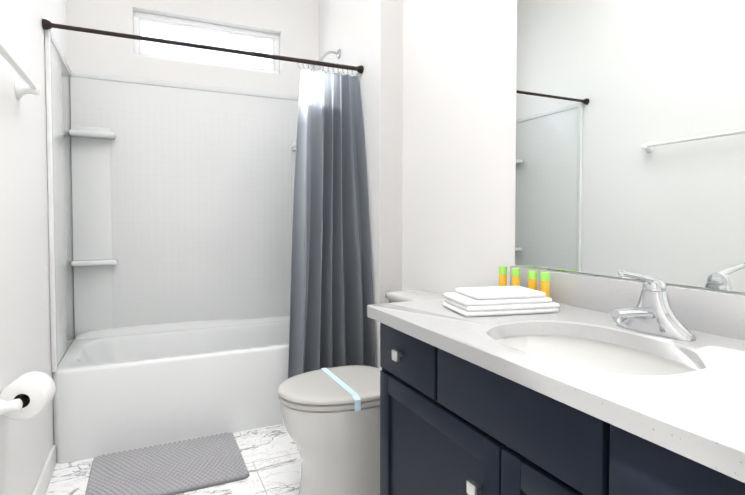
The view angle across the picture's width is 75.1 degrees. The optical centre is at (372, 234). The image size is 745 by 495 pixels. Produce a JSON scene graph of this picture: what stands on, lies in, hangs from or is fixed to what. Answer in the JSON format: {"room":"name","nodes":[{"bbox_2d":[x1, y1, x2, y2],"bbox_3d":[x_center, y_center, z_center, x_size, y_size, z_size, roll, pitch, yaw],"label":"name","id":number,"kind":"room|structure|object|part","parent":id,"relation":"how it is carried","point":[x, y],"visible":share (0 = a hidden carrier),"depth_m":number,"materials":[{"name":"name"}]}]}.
{"room":"bathroom","nodes":[
{"label":"bathroom","id":0,"kind":"room"},
{"bbox_2d":[0,0,67,494],"bbox_3d":[-0.839,-0.405,0.696,0.120,3.000,4.850,-1,2,-25],"label":"wall","id":1,"kind":"structure","parent":0,"point":[25,347],"depth_m":1.75,"materials":[{"name":"white paint"}]},
{"bbox_2d":[0,42,40,97],"bbox_3d":[-1.069,-0.497,1.413,0.069,0.068,0.678,-1,2,-25],"label":"towel rail","id":2,"kind":"object","parent":1,"relation":"attached to","point":[30,86],"visible":1,"depth_m":1.61,"materials":[{"name":"white metal"}]},
{"bbox_2d":[0,371,55,420],"bbox_3d":[-1.036,0.489,1.449,0.134,0.119,0.190,-1,2,-25],"label":"toilet paper","id":3,"kind":"object","parent":1,"relation":"attached to","point":[28,395],"visible":1,"depth_m":1.43,"materials":[{"name":"paper"},{"name":"white painted metal"}]},
{"bbox_2d":[32,445,55,494],"bbox_3d":[-0.622,1.055,0.439,0.019,0.094,3.880,-1,2,-25],"label":"baseboard","id":4,"kind":"structure","parent":1,"relation":"attached to","point":[42,484],"depth_m":1.95,"materials":[{"name":"white wood"}]},
{"bbox_2d":[45,424,300,494],"bbox_3d":[-0.034,1.133,1.117,1.896,0.100,4.850,-1,2,-25],"label":"floor","id":5,"kind":"structure","parent":0,"point":[271,457],"depth_m":2.15,"materials":[{"name":"stone"}]},
{"bbox_2d":[85,432,249,494],"bbox_3d":[-0.911,1.039,2.168,0.635,0.022,0.470,-1,2,-25],"label":"rug","id":6,"kind":"object","parent":5,"relation":"on","point":[184,466],"visible":1,"depth_m":2.13,"materials":[{"name":"grey fabric"}]},
{"bbox_2d":[45,29,359,463],"bbox_3d":[-0.913,0.043,2.817,1.520,1.973,0.723,-1,2,-25],"label":"bathtub","id":7,"kind":"object","parent":5,"relation":"on","point":[170,212],"visible":0.69,"depth_m":2.93,"materials":[{"name":"white plastic"}]},
{"bbox_2d":[278,289,445,494],"bbox_3d":[-0.004,0.668,2.049,0.789,0.771,0.508,-1,2,-25],"label":"toilet","id":8,"kind":"object","parent":5,"relation":"on","point":[331,419],"visible":0.56,"depth_m":1.87,"materials":[{"name":"grey ceramic"}]},
{"bbox_3d":[-0.134,0.625,1.987,0.502,0.050,0.404,-1,2,-25],"label":"seat","id":9,"kind":"part","parent":8,"relation":"part of","materials":[{"name":"grey plastic"}]},
{"bbox_3d":[0.254,0.465,2.163,0.219,0.372,0.508,-1,2,-25],"label":"tank","id":10,"kind":"part","parent":8,"relation":"part of","materials":[{"name":"grey ceramic"}]},
{"bbox_2d":[367,314,744,494],"bbox_3d":[0.521,0.681,1.147,0.608,0.798,1.219,-1,2,-25],"label":"bathroom vanity","id":11,"kind":"object","parent":5,"relation":"on","point":[452,422],"depth_m":1.02,"materials":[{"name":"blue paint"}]},
{"bbox_2d":[367,298,744,473],"bbox_3d":[0.524,0.262,1.129,0.607,0.040,1.260,-1,2,-25],"label":"countertop","id":12,"kind":"structure","parent":11,"relation":"on","point":[700,407],"depth_m":0.88,"materials":[{"name":"white stone"}]},
{"bbox_2d":[442,286,559,316],"bbox_3d":[0.387,0.200,1.483,0.302,0.060,0.186,0,2,-13],"label":"towel stack","id":13,"kind":"object","parent":12,"relation":"on","point":[486,301],"visible":1,"depth_m":1.41,"materials":[{"name":"white fabric"}]},
{"bbox_2d":[499,266,506,285],"bbox_3d":[0.480,0.171,1.783,0.030,0.102,0.030,-1,2,-25],"label":"toiletry tube","id":14,"kind":"object","parent":12,"relation":"on","point":[502,275],"visible":0.67,"depth_m":1.77,"materials":[{"name":"orange"}]},
{"bbox_2d":[511,268,519,285],"bbox_3d":[0.509,0.172,1.720,0.030,0.102,0.030,-1,2,-25],"label":"toiletry tube","id":15,"kind":"object","parent":12,"relation":"on","point":[515,273],"visible":0.52,"depth_m":1.71,"materials":[{"name":"orange"}]},
{"bbox_2d":[528,270,536,289],"bbox_3d":[0.544,0.175,1.645,0.030,0.102,0.030,-1,2,-25],"label":"toiletry tube","id":16,"kind":"object","parent":12,"relation":"on","point":[532,279],"visible":0.69,"depth_m":1.63,"materials":[{"name":"orange"}]},
{"bbox_2d":[540,272,549,296],"bbox_3d":[0.568,0.176,1.593,0.030,0.102,0.030,-1,2,-25],"label":"toiletry tube","id":17,"kind":"object","parent":12,"relation":"on","point":[545,281],"visible":0.77,"depth_m":1.58,"materials":[{"name":"orange"}]},
{"bbox_2d":[491,326,698,377],"bbox_3d":[0.480,0.352,1.096,0.380,0.163,0.488,-1,2,-25],"label":"sink","id":18,"kind":"object","parent":12,"relation":"in","point":[611,356],"depth_m":1.27,"materials":[{"name":"white ceramic"}]},
{"bbox_2d":[607,270,706,341],"bbox_3d":[0.638,0.163,1.158,0.170,0.155,0.193,-1,2,-25],"label":"faucet","id":19,"kind":"object","parent":12,"relation":"on","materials":[{"name":"silver metal"}]},
{"bbox_2d":[67,0,318,338],"bbox_3d":[-0.978,-0.482,3.239,1.776,3.000,0.120,-1,2,-25],"label":"wall","id":20,"kind":"structure","parent":0,"point":[293,25],"depth_m":3.09,"materials":[{"name":"white paint"}]},
{"bbox_2d":[133,11,278,73],"bbox_3d":[-1.070,-1.236,3.195,0.908,0.288,0.050,-1,2,-25],"label":"window","id":21,"kind":"structure","parent":20,"relation":"in","point":[138,17],"depth_m":3.16,"materials":[{"name":"white plastic"}]},
{"bbox_2d":[319,0,744,367],"bbox_3d":[0.711,-0.427,1.417,0.252,3.000,4.610,-1,2,-25],"label":"wall","id":22,"kind":"structure","parent":0,"point":[438,82],"depth_m":2.31,"materials":[{"name":"white paint"}]},
{"bbox_2d":[42,19,375,377],"bbox_3d":[-0.701,0.000,2.361,1.521,1.889,0.260,-1,2,-25],"label":"shower curtain","id":23,"kind":"object","parent":22,"relation":"attached to","point":[331,299],"visible":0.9,"depth_m":2.59,"materials":[{"name":"grey fabric"}]},
{"bbox_3d":[-0.747,-0.925,2.431,1.520,0.044,0.044,-1,2,-25],"label":"rod","id":24,"kind":"part","parent":23,"relation":"part of","materials":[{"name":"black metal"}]},
{"bbox_2d":[309,49,340,70],"bbox_3d":[-0.303,-1.092,3.053,0.196,0.163,0.080,-1,2,-18],"label":"shower head","id":25,"kind":"object","parent":22,"relation":"attached to","point":[338,53],"visible":0.75,"depth_m":3.04},
{"bbox_2d":[510,266,744,337],"bbox_3d":[0.790,0.188,1.251,0.020,0.103,1.260,-1,2,-25],"label":"backsplash","id":26,"kind":"structure","parent":22,"relation":"attached to","point":[725,311],"depth_m":1.45,"materials":[{"name":"white stone"}]},
{"bbox_2d":[515,0,744,292],"bbox_3d":[0.798,-0.495,1.232,0.005,1.253,1.245,-1,2,-25],"label":"mirror","id":27,"kind":"object","parent":22,"relation":"attached to","point":[630,135],"visible":1,"depth_m":1.37,"materials":[{"name":"grey mirror"}]}
]}

